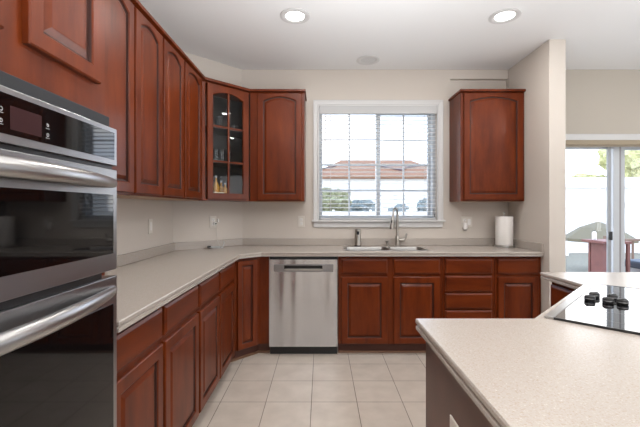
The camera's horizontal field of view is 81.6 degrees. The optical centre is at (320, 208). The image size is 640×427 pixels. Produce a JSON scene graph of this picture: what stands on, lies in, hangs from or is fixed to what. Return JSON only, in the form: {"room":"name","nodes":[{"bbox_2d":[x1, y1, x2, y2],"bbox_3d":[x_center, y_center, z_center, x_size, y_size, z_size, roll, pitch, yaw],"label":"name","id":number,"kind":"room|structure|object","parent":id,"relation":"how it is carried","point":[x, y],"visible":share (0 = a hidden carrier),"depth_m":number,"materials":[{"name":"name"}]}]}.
{"room":"kitchen","nodes":[
{"label":"kitchen","id":0,"kind":"room"},
{"bbox_2d":[117,198,172,255],"bbox_3d":[-1.435,-0.080,0.330,0.200,2.740,7.460,0,0,0],"label":"wall","id":1,"kind":"structure","parent":0,"point":[133,215],"depth_m":2.77,"materials":[{"name":"beige paint"}]},
{"bbox_2d":[105,0,137,195],"bbox_3d":[-1.163,-0.606,1.629,0.334,1.069,0.781,0,0,0],"label":"upper cabinet","id":2,"kind":"object","parent":1,"relation":"attached to","point":[119,14],"visible":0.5,"depth_m":1.88,"materials":[{"name":"brown wood"}]},
{"bbox_2d":[148,219,152,233],"bbox_3d":[-1.330,0.135,2.896,0.008,0.115,0.070,0,0,0],"label":"switch plate","id":3,"kind":"object","parent":1,"relation":"attached to","point":[150,221],"visible":1,"depth_m":2.88,"materials":[{"name":"beige plastic"}]},
{"bbox_2d":[117,0,186,198],"bbox_3d":[-1.163,-0.606,2.392,0.334,1.069,0.739,0,0,0],"label":"upper cabinet","id":4,"kind":"object","parent":1,"relation":"attached to","point":[158,60],"visible":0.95,"depth_m":2.31,"materials":[{"name":"brown wood"}]},
{"bbox_2d":[144,56,204,200],"bbox_3d":[-1.163,-0.606,2.975,0.334,1.069,0.423,0,0,0],"label":"upper cabinet","id":5,"kind":"object","parent":1,"relation":"attached to","point":[193,77],"visible":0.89,"depth_m":2.92,"materials":[{"name":"brown wood"}]},
{"bbox_2d":[173,51,241,242],"bbox_3d":[-1.078,-0.080,3.703,0.516,2.740,0.715,0,0,0],"label":"wall","id":6,"kind":"structure","parent":0,"point":[191,219],"depth_m":3.60,"materials":[{"name":"beige paint"}]},
{"bbox_2d":[210,216,215,227],"bbox_3d":[-1.052,0.127,3.621,0.070,0.115,0.008,0,0,-45],"label":"outlet","id":7,"kind":"object","parent":6,"relation":"attached to","point":[212,218],"visible":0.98,"depth_m":3.61,"materials":[{"name":"beige plastic"}]},
{"bbox_2d":[198,77,251,201],"bbox_3d":[-0.959,-0.608,3.476,0.930,1.065,0.349,0,0,-45],"label":"upper cabinet","id":8,"kind":"object","parent":6,"relation":"attached to","point":[227,103],"visible":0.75,"depth_m":3.50,"materials":[{"name":"brown wood"}]},
{"bbox_2d":[213,175,218,191],"bbox_3d":[-0.975,-0.201,3.446,0.060,0.219,0.060,0,0,0],"label":"bottle","id":9,"kind":"object","parent":8,"relation":"on","point":[215,185],"visible":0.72,"depth_m":3.42,"materials":[{"name":"orange glass"}]},
{"bbox_2d":[219,181,223,191],"bbox_3d":[-0.957,-0.181,3.557,0.060,0.179,0.060,0,0,0],"label":"bottle","id":10,"kind":"object","parent":8,"relation":"on","point":[221,187],"visible":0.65,"depth_m":3.54,"materials":[{"name":"orange glass"}]},
{"bbox_2d":[205,124,241,137],"bbox_3d":[-0.971,-0.737,3.487,0.862,0.018,0.269,0,0,-45],"label":"shelf","id":11,"kind":"object","parent":8,"relation":"attached to","point":[218,132],"depth_m":3.58,"materials":[{"name":"brown wood"}]},
{"bbox_2d":[205,160,241,168],"bbox_3d":[-0.971,-0.425,3.487,0.862,0.018,0.269,0,0,-45],"label":"shelf","id":12,"kind":"object","parent":8,"relation":"attached to","point":[216,165],"depth_m":3.55,"materials":[{"name":"brown wood"}]},
{"bbox_2d":[222,183,226,192],"bbox_3d":[-0.905,-0.169,3.496,0.052,0.154,0.052,0,0,0],"label":"bottle","id":13,"kind":"object","parent":8,"relation":"on","point":[224,190],"visible":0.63,"depth_m":3.48,"materials":[{"name":"orange glass"}]},
{"bbox_2d":[213,94,242,192],"bbox_3d":[-0.846,-0.596,3.385,0.309,0.906,0.014,0,0,-45],"label":"grille","id":14,"kind":"object","parent":8,"relation":"attached to","point":[239,96],"depth_m":3.38,"materials":[{"name":"brown wood"}]},
{"bbox_2d":[192,337,425,426],"bbox_3d":[1.933,1.350,0.230,6.935,0.120,7.660,0,0,0],"label":"floor","id":15,"kind":"structure","parent":0,"point":[259,389],"depth_m":2.62,"materials":[{"name":"tile"}]},
{"bbox_2d":[0,0,104,274],"bbox_3d":[-1.008,0.075,0.767,0.644,2.430,0.936,0,0,0],"label":"tall cabinet","id":16,"kind":"object","parent":15,"relation":"on","point":[57,47],"visible":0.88,"depth_m":1.00,"materials":[{"name":"brown wood"}]},
{"bbox_2d":[0,70,116,426],"bbox_3d":[-0.930,0.282,0.807,0.680,1.165,0.785,0,0,0],"label":"wall oven","id":17,"kind":"object","parent":16,"relation":"in","point":[58,154],"visible":1,"depth_m":0.91,"materials":[{"name":"black glass"}]},
{"bbox_2d":[117,308,162,426],"bbox_3d":[-1.015,0.853,1.449,0.630,0.875,0.422,0,0,0],"label":"base cabinet","id":18,"kind":"object","parent":15,"relation":"on","point":[139,348],"visible":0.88,"depth_m":1.45,"materials":[{"name":"brown wood"}]},
{"bbox_2d":[105,238,543,332],"bbox_3d":[0.307,0.359,2.549,3.279,0.110,2.618,0,0,0],"label":"countertop","id":19,"kind":"structure","parent":18,"relation":"on","point":[148,279],"depth_m":3.17,"materials":[{"name":"beige stone"}]},
{"bbox_2d":[207,241,223,247],"bbox_3d":[-1.001,0.342,3.536,0.157,0.065,0.084,0,0,-14],"label":"coiled cable","id":20,"kind":"object","parent":19,"relation":"on","point":[223,241],"visible":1,"depth_m":3.53,"materials":[{"name":"grey plastic"}]},
{"bbox_2d":[354,229,360,245],"bbox_3d":[0.372,0.290,3.742,0.071,0.172,0.098,0,0,0],"label":"soap dispenser","id":21,"kind":"object","parent":19,"relation":"on","point":[357,231],"visible":0.99,"depth_m":3.73,"materials":[{"name":"silver metal"}]},
{"bbox_2d":[343,247,427,250],"bbox_3d":[0.599,0.469,3.505,0.773,0.194,0.320,0,0,0],"label":"sink","id":22,"kind":"object","parent":19,"relation":"in","point":[344,248],"visible":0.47,"depth_m":3.64,"materials":[{"name":"silver metal"}]},
{"bbox_2d":[389,207,406,245],"bbox_3d":[0.765,0.179,3.742,0.210,0.393,0.092,0,0,-26],"label":"faucet","id":23,"kind":"object","parent":19,"relation":"on","point":[398,239],"visible":0.99,"depth_m":3.74,"materials":[{"name":"silver metal"}]},
{"bbox_2d":[494,212,514,247],"bbox_3d":[1.815,0.203,3.675,0.188,0.347,0.188,0,0,0],"label":"paper towel holder","id":24,"kind":"object","parent":19,"relation":"on","point":[495,245],"visible":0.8,"depth_m":3.62,"materials":[{"name":"silver metal"}]},
{"bbox_2d":[495,216,512,245],"bbox_3d":[1.815,0.214,3.675,0.160,0.281,0.160,0,0,0],"label":"paper towel roll","id":25,"kind":"object","parent":24,"relation":"on","point":[503,224],"visible":1,"depth_m":3.61,"materials":[{"name":"white paper"}]},
{"bbox_2d":[160,285,198,426],"bbox_3d":[-1.015,0.853,1.903,0.630,0.875,0.482,0,0,0],"label":"base cabinet","id":26,"kind":"object","parent":15,"relation":"on","point":[180,319],"visible":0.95,"depth_m":1.88,"materials":[{"name":"brown wood"}]},
{"bbox_2d":[196,272,219,413],"bbox_3d":[-1.015,0.853,2.361,0.630,0.875,0.429,0,0,0],"label":"base cabinet","id":27,"kind":"object","parent":15,"relation":"on","point":[208,309],"visible":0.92,"depth_m":2.32,"materials":[{"name":"brown wood"}]},
{"bbox_2d":[217,263,234,378],"bbox_3d":[-1.015,0.853,2.803,0.630,0.875,0.452,0,0,0],"label":"base cabinet","id":28,"kind":"object","parent":15,"relation":"on","point":[226,292],"visible":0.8,"depth_m":2.78,"materials":[{"name":"brown wood"}]},
{"bbox_2d":[231,256,269,361],"bbox_3d":[-0.893,0.853,3.442,0.869,0.875,0.820,0,0,0],"label":"base cabinet","id":29,"kind":"object","parent":15,"relation":"on","point":[251,275],"visible":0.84,"depth_m":3.21,"materials":[{"name":"brown wood"}]},
{"bbox_2d":[269,256,336,353],"bbox_3d":[-0.155,0.856,3.540,0.598,0.868,0.590,0,0,0],"label":"dishwasher","id":30,"kind":"object","parent":15,"relation":"on","point":[302,289],"visible":0.98,"depth_m":3.25,"materials":[{"name":"silver metal"}]},
{"bbox_2d":[270,256,336,258],"bbox_3d":[-0.155,0.806,3.560,0.596,0.768,0.550,0,0,0],"label":"tub","id":31,"kind":"object","parent":30,"relation":"in","point":[271,257],"depth_m":3.29,"materials":[{"name":"black plastic"}]},
{"bbox_2d":[337,256,441,352],"bbox_3d":[0.612,0.853,3.558,0.915,0.875,0.595,0,0,0],"label":"base cabinet","id":32,"kind":"object","parent":15,"relation":"on","point":[380,299],"visible":0.84,"depth_m":3.26,"materials":[{"name":"brown wood"}]},
{"bbox_2d":[426,342,492,426],"bbox_3d":[0.548,0.853,0.817,0.393,0.875,0.864,0,0,0],"label":"base cabinet","id":33,"kind":"object","parent":15,"relation":"on","point":[445,396],"visible":0.28,"depth_m":1.05,"materials":[{"name":"taupe paint"},{"name":"painted wood"}]},
{"bbox_2d":[450,414,458,426],"bbox_3d":[0.347,0.610,0.965,0.008,0.115,0.070,0,0,0],"label":"outlet","id":34,"kind":"object","parent":33,"relation":"attached to","point":[453,423],"visible":1,"depth_m":0.98,"materials":[{"name":"beige plastic"}]},
{"bbox_2d":[442,256,493,317],"bbox_3d":[1.302,0.853,3.558,0.458,0.875,0.595,0,0,0],"label":"base cabinet","id":35,"kind":"object","parent":15,"relation":"on","point":[467,281],"visible":0.4,"depth_m":3.26,"materials":[{"name":"brown wood"}]},
{"bbox_2d":[494,256,540,317],"bbox_3d":[1.740,0.853,3.558,0.409,0.875,0.595,0,0,0],"label":"base cabinet","id":36,"kind":"object","parent":15,"relation":"on","point":[517,280],"visible":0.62,"depth_m":3.26,"materials":[{"name":"brown wood"}]},
{"bbox_2d":[551,282,575,306],"bbox_3d":[1.820,0.853,2.017,0.980,0.875,0.307,0,0,0],"label":"base cabinet","id":37,"kind":"object","parent":15,"relation":"on","point":[558,292],"visible":0.06,"depth_m":2.09,"materials":[{"name":"brown wood"}]},
{"bbox_3d":[1.679,0.853,0.974,2.144,0.875,1.718,0,0,-45],"label":"cabinet","id":38,"kind":"object","parent":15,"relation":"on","visible":0},
{"bbox_2d":[415,272,639,426],"bbox_3d":[1.337,0.395,1.281,2.025,0.038,1.862,0,0,0],"label":"countertop","id":39,"kind":"structure","parent":38,"relation":"on","point":[539,371],"depth_m":0.89,"materials":[{"name":"beige stone"}]},
{"bbox_2d":[544,283,639,334],"bbox_3d":[1.244,0.361,1.374,0.804,0.029,0.539,0,0,-45],"label":"cooktop","id":40,"kind":"object","parent":39,"relation":"in","point":[615,308],"visible":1,"depth_m":1.36,"materials":[{"name":"black glass"}]},
{"bbox_2d":[139,0,639,69],"bbox_3d":[1.933,-1.525,0.230,6.935,0.150,7.660,0,0,0],"label":"ceiling","id":41,"kind":"structure","parent":0,"point":[241,34],"depth_m":3.06,"materials":[{"name":"white paint"}]},
{"bbox_2d":[280,8,309,23],"bbox_3d":[-0.195,-1.445,2.787,0.224,0.010,0.224,0,0,0],"label":"recessed light","id":42,"kind":"object","parent":41,"relation":"in","point":[291,15],"visible":1,"depth_m":2.78,"materials":[{"name":"white glass"}]},
{"bbox_2d":[356,55,379,64],"bbox_3d":[0.457,-1.445,3.610,0.224,0.010,0.224,0,0,0],"label":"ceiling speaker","id":43,"kind":"object","parent":41,"relation":"in","point":[368,59],"visible":1,"depth_m":3.60,"materials":[{"name":"grey paint"}]},
{"bbox_2d":[488,8,521,23],"bbox_3d":[1.380,-1.445,2.787,0.224,0.010,0.224,0,0,0],"label":"recessed light","id":44,"kind":"object","parent":41,"relation":"in","point":[507,15],"visible":1,"depth_m":2.78,"materials":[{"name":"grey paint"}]},
{"bbox_2d":[242,70,639,237],"bbox_3d":[2.190,-0.080,3.960,6.020,2.740,0.200,0,0,0],"label":"wall","id":45,"kind":"structure","parent":0,"point":[259,219],"depth_m":3.86,"materials":[{"name":"beige paint"}]},
{"bbox_2d":[250,89,306,201],"bbox_3d":[-0.412,-0.606,3.688,0.531,1.069,0.334,0,0,0],"label":"upper cabinet","id":46,"kind":"object","parent":45,"relation":"attached to","point":[277,116],"visible":1,"depth_m":3.54,"materials":[{"name":"brown wood"}]},
{"bbox_2d":[298,216,304,226],"bbox_3d":[-0.205,0.130,3.855,0.070,0.115,0.008,0,0,0],"label":"outlet","id":47,"kind":"object","parent":45,"relation":"attached to","point":[301,219],"visible":1,"depth_m":3.85,"materials":[{"name":"beige plastic"}]},
{"bbox_2d":[117,238,494,266],"bbox_3d":[-0.237,0.340,3.217,4.173,0.072,1.730,0,0,-39],"label":"backsplash","id":48,"kind":"structure","parent":45,"relation":"attached to","point":[124,259],"depth_m":3.84,"materials":[{"name":"beige stone"}]},
{"bbox_2d":[319,114,434,219],"bbox_3d":[0.594,-0.468,3.990,1.227,1.205,0.140,0,0,0],"label":"window","id":49,"kind":"structure","parent":45,"relation":"in","point":[430,172],"depth_m":3.97,"materials":[{"name":"grey plastic"}]},
{"bbox_2d":[322,115,375,214],"bbox_3d":[0.302,-0.470,3.975,0.576,1.080,0.014,0,0,0],"label":"grille","id":50,"kind":"object","parent":49,"relation":"attached to","point":[348,189],"depth_m":3.97,"materials":[{"name":"grey plastic"}]},
{"bbox_2d":[319,106,436,219],"bbox_3d":[0.594,-0.479,3.871,1.221,1.179,0.088,0,0,0],"label":"window blind","id":51,"kind":"object","parent":49,"relation":"attached to","point":[325,110],"visible":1,"depth_m":3.88,"materials":[{"name":"grey plastic"}]},
{"bbox_2d":[380,115,426,214],"bbox_3d":[0.891,-0.470,4.010,0.512,1.080,0.014,0,0,0],"label":"grille","id":52,"kind":"object","parent":49,"relation":"attached to","point":[380,115],"depth_m":4.00,"materials":[{"name":"grey plastic"}]},
{"bbox_2d":[313,100,442,219],"bbox_3d":[0.594,-0.507,3.848,1.347,1.245,0.022,0,0,0],"label":"trim","id":53,"kind":"structure","parent":45,"relation":"attached to","point":[316,103],"depth_m":3.84,"materials":[{"name":"grey paint"}]},
{"bbox_2d":[312,220,445,226],"bbox_3d":[0.594,0.151,3.888,1.377,0.077,0.145,0,0,0],"label":"trim","id":54,"kind":"structure","parent":45,"relation":"attached to","point":[317,223],"depth_m":3.84,"materials":[{"name":"grey paint"}]},
{"bbox_2d":[461,216,471,227],"bbox_3d":[1.515,0.135,3.855,0.116,0.115,0.008,0,0,0],"label":"outlet","id":55,"kind":"object","parent":45,"relation":"attached to","point":[464,219],"visible":0.99,"depth_m":3.85,"materials":[{"name":"beige plastic"}]},
{"bbox_2d":[463,223,467,229],"bbox_3d":[1.492,0.181,3.833,0.044,0.080,0.031,0,0,0],"label":"night light","id":56,"kind":"object","parent":55,"relation":"attached to","point":[465,225],"visible":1,"depth_m":3.82,"materials":[{"name":"white plastic"}]},
{"bbox_2d":[448,89,525,201],"bbox_3d":[1.635,-0.606,3.689,0.623,1.069,0.336,0,0,0],"label":"upper cabinet","id":57,"kind":"object","parent":45,"relation":"attached to","point":[487,125],"visible":1,"depth_m":3.54,"materials":[{"name":"brown wood"}]},
{"bbox_2d":[566,147,639,271],"bbox_3d":[3.085,0.290,3.947,1.670,2.000,0.165,0,0,0],"label":"door","id":58,"kind":"structure","parent":45,"relation":"in","point":[615,156],"depth_m":3.92,"materials":[{"name":"grey plastic"}]},
{"bbox_2d":[566,134,639,139],"bbox_3d":[3.085,-0.744,3.848,1.810,0.068,0.025,0,0,0],"label":"trim","id":59,"kind":"structure","parent":45,"relation":"attached to","point":[568,136],"depth_m":3.83,"materials":[{"name":"grey paint"}]},
{"bbox_2d":[566,140,639,146],"bbox_3d":[3.085,-0.676,3.841,1.668,0.064,0.073,0,0,0],"label":"door shade","id":60,"kind":"object","parent":45,"relation":"attached to","point":[569,143],"visible":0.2,"depth_m":3.81,"materials":[{"name":"beige fabric"}]},
{"bbox_2d":[508,39,565,313],"bbox_3d":[2.019,-0.080,3.513,0.142,2.740,0.695,0,0,0],"label":"wall partition","id":61,"kind":"structure","parent":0,"point":[541,217],"depth_m":3.23,"materials":[{"name":"beige paint"}]},
{"bbox_2d":[513,239,543,251],"bbox_3d":[1.937,0.340,3.548,0.020,0.072,0.618,0,0,0],"label":"backsplash","id":62,"kind":"structure","parent":61,"relation":"attached to","point":[534,246],"depth_m":3.43,"materials":[{"name":"beige stone"}]},
{"label":"outside","id":63,"kind":"structure","parent":0,"visible":0},
{"bbox_3d":[5.250,1.430,5.740,7.500,0.120,3.320,0,0,0],"label":"deck","id":64,"kind":"object","parent":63,"visible":0},
{"bbox_2d":[581,239,631,271],"bbox_3d":[4.562,0.935,5.950,0.435,0.870,0.500,0,0,0],"label":"patio table","id":65,"kind":"object","parent":64,"relation":"on","point":[596,248],"visible":0.44,"depth_m":5.94,"materials":[{"name":"red wood"}]},
{"bbox_2d":[592,230,596,239],"bbox_3d":[4.420,0.422,6.000,0.064,0.154,0.062,0,0,0],"label":"water bottle","id":66,"kind":"object","parent":65,"relation":"on","point":[594,234],"visible":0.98,"depth_m":5.98,"materials":[{"name":"white plastic"}]},
{"bbox_2d":[603,236,639,258],"bbox_3d":[8.345,0.950,7.300,5.510,0.840,0.110,0,0,0],"label":"deck railing","id":67,"kind":"object","parent":64,"relation":"on","point":[604,237],"visible":0.17,"depth_m":7.29,"materials":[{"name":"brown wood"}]},
{"bbox_2d":[625,259,639,271],"bbox_3d":[5.600,1.100,5.900,1.200,0.540,0.600,0,0,0],"label":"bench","id":68,"kind":"object","parent":64,"relation":"on","point":[634,263],"visible":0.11,"depth_m":5.94,"materials":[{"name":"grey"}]},
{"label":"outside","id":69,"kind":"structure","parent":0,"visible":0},
{"bbox_2d":[566,253,639,271],"bbox_3d":[15.000,3.140,63.800,150.000,0.200,112.400,0,0,0],"label":"lawn","id":70,"kind":"structure","parent":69,"point":[575,262],"depth_m":21.48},
{"bbox_2d":[322,187,351,214],"bbox_3d":[0.771,0.748,26.359,2.820,4.597,2.842,0,0,0],"label":"tree","id":71,"kind":"object","parent":70,"relation":"on","point":[323,193],"visible":0.46,"depth_m":25.32,"materials":[{"name":"green plant"}]},
{"bbox_2d":[350,200,374,210],"bbox_3d":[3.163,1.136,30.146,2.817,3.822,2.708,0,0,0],"label":"car","id":72,"kind":"object","parent":70,"relation":"on","point":[353,201],"visible":0.33,"depth_m":29.30,"materials":[{"name":"blue metal"}]},
{"bbox_2d":[322,161,426,210],"bbox_3d":[5.600,-0.960,38.000,14.000,8.000,9.000,0,0,0],"label":"house","id":73,"kind":"structure","parent":70,"relation":"on","point":[390,179],"depth_m":34.00,"materials":[{"name":"white"}]},
{"bbox_2d":[388,204,408,210],"bbox_3d":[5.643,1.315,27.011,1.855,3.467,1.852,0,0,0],"label":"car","id":74,"kind":"object","parent":70,"relation":"on","point":[397,205],"visible":0.09,"depth_m":26.83,"materials":[{"name":"blue metal"}]},
{"bbox_2d":[417,198,426,210],"bbox_3d":[8.251,1.094,27.866,2.174,3.908,2.136,0,0,17],"label":"tree","id":75,"kind":"object","parent":70,"relation":"on","point":[420,201],"visible":0.16,"depth_m":27.30,"materials":[{"name":"blue plant"}]},
{"bbox_2d":[322,210,568,255],"bbox_3d":[5.965,1.540,24.000,20.070,3.000,0.140,0,0,0],"label":"fence","id":76,"kind":"object","parent":70,"relation":"on","point":[567,212],"visible":0.09,"depth_m":23.98,"materials":[{"name":"white"}]},
{"bbox_2d":[570,173,605,176],"bbox_3d":[31.628,-0.628,44.126,4.143,7.343,3.816,0,0,0],"label":"tree","id":77,"kind":"object","parent":70,"relation":"on","point":[577,174],"visible":0.07,"depth_m":43.26,"materials":[{"name":"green plant"}]},
{"bbox_2d":[566,221,638,242],"bbox_3d":[13.450,1.815,18.000,2.772,2.450,2.772,0,0,22],"label":"umbrella","id":78,"kind":"object","parent":70,"relation":"on","point":[583,232],"visible":0.48,"depth_m":17.58,"materials":[{"name":"brown fabric"}]},
{"bbox_2d":[566,177,639,210],"bbox_3d":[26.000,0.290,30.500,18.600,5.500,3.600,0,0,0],"label":"fence","id":79,"kind":"object","parent":70,"relation":"on","point":[581,192],"visible":0.15,"depth_m":29.00,"materials":[{"name":"white"}]},
{"bbox_2d":[567,207,639,252],"bbox_3d":[29.000,1.440,25.500,24.140,3.200,0.140,0,0,0],"label":"fence","id":80,"kind":"object","parent":70,"relation":"on","point":[577,217],"visible":0.52,"depth_m":25.48,"materials":[{"name":"white"}]},
{"bbox_2d":[597,149,639,176],"bbox_3d":[35.305,-2.481,41.752,6.041,11.048,6.563,0,0,0],"label":"tree","id":81,"kind":"object","parent":70,"relation":"on","point":[632,157],"visible":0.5,"depth_m":40.46,"materials":[{"name":"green plant"}]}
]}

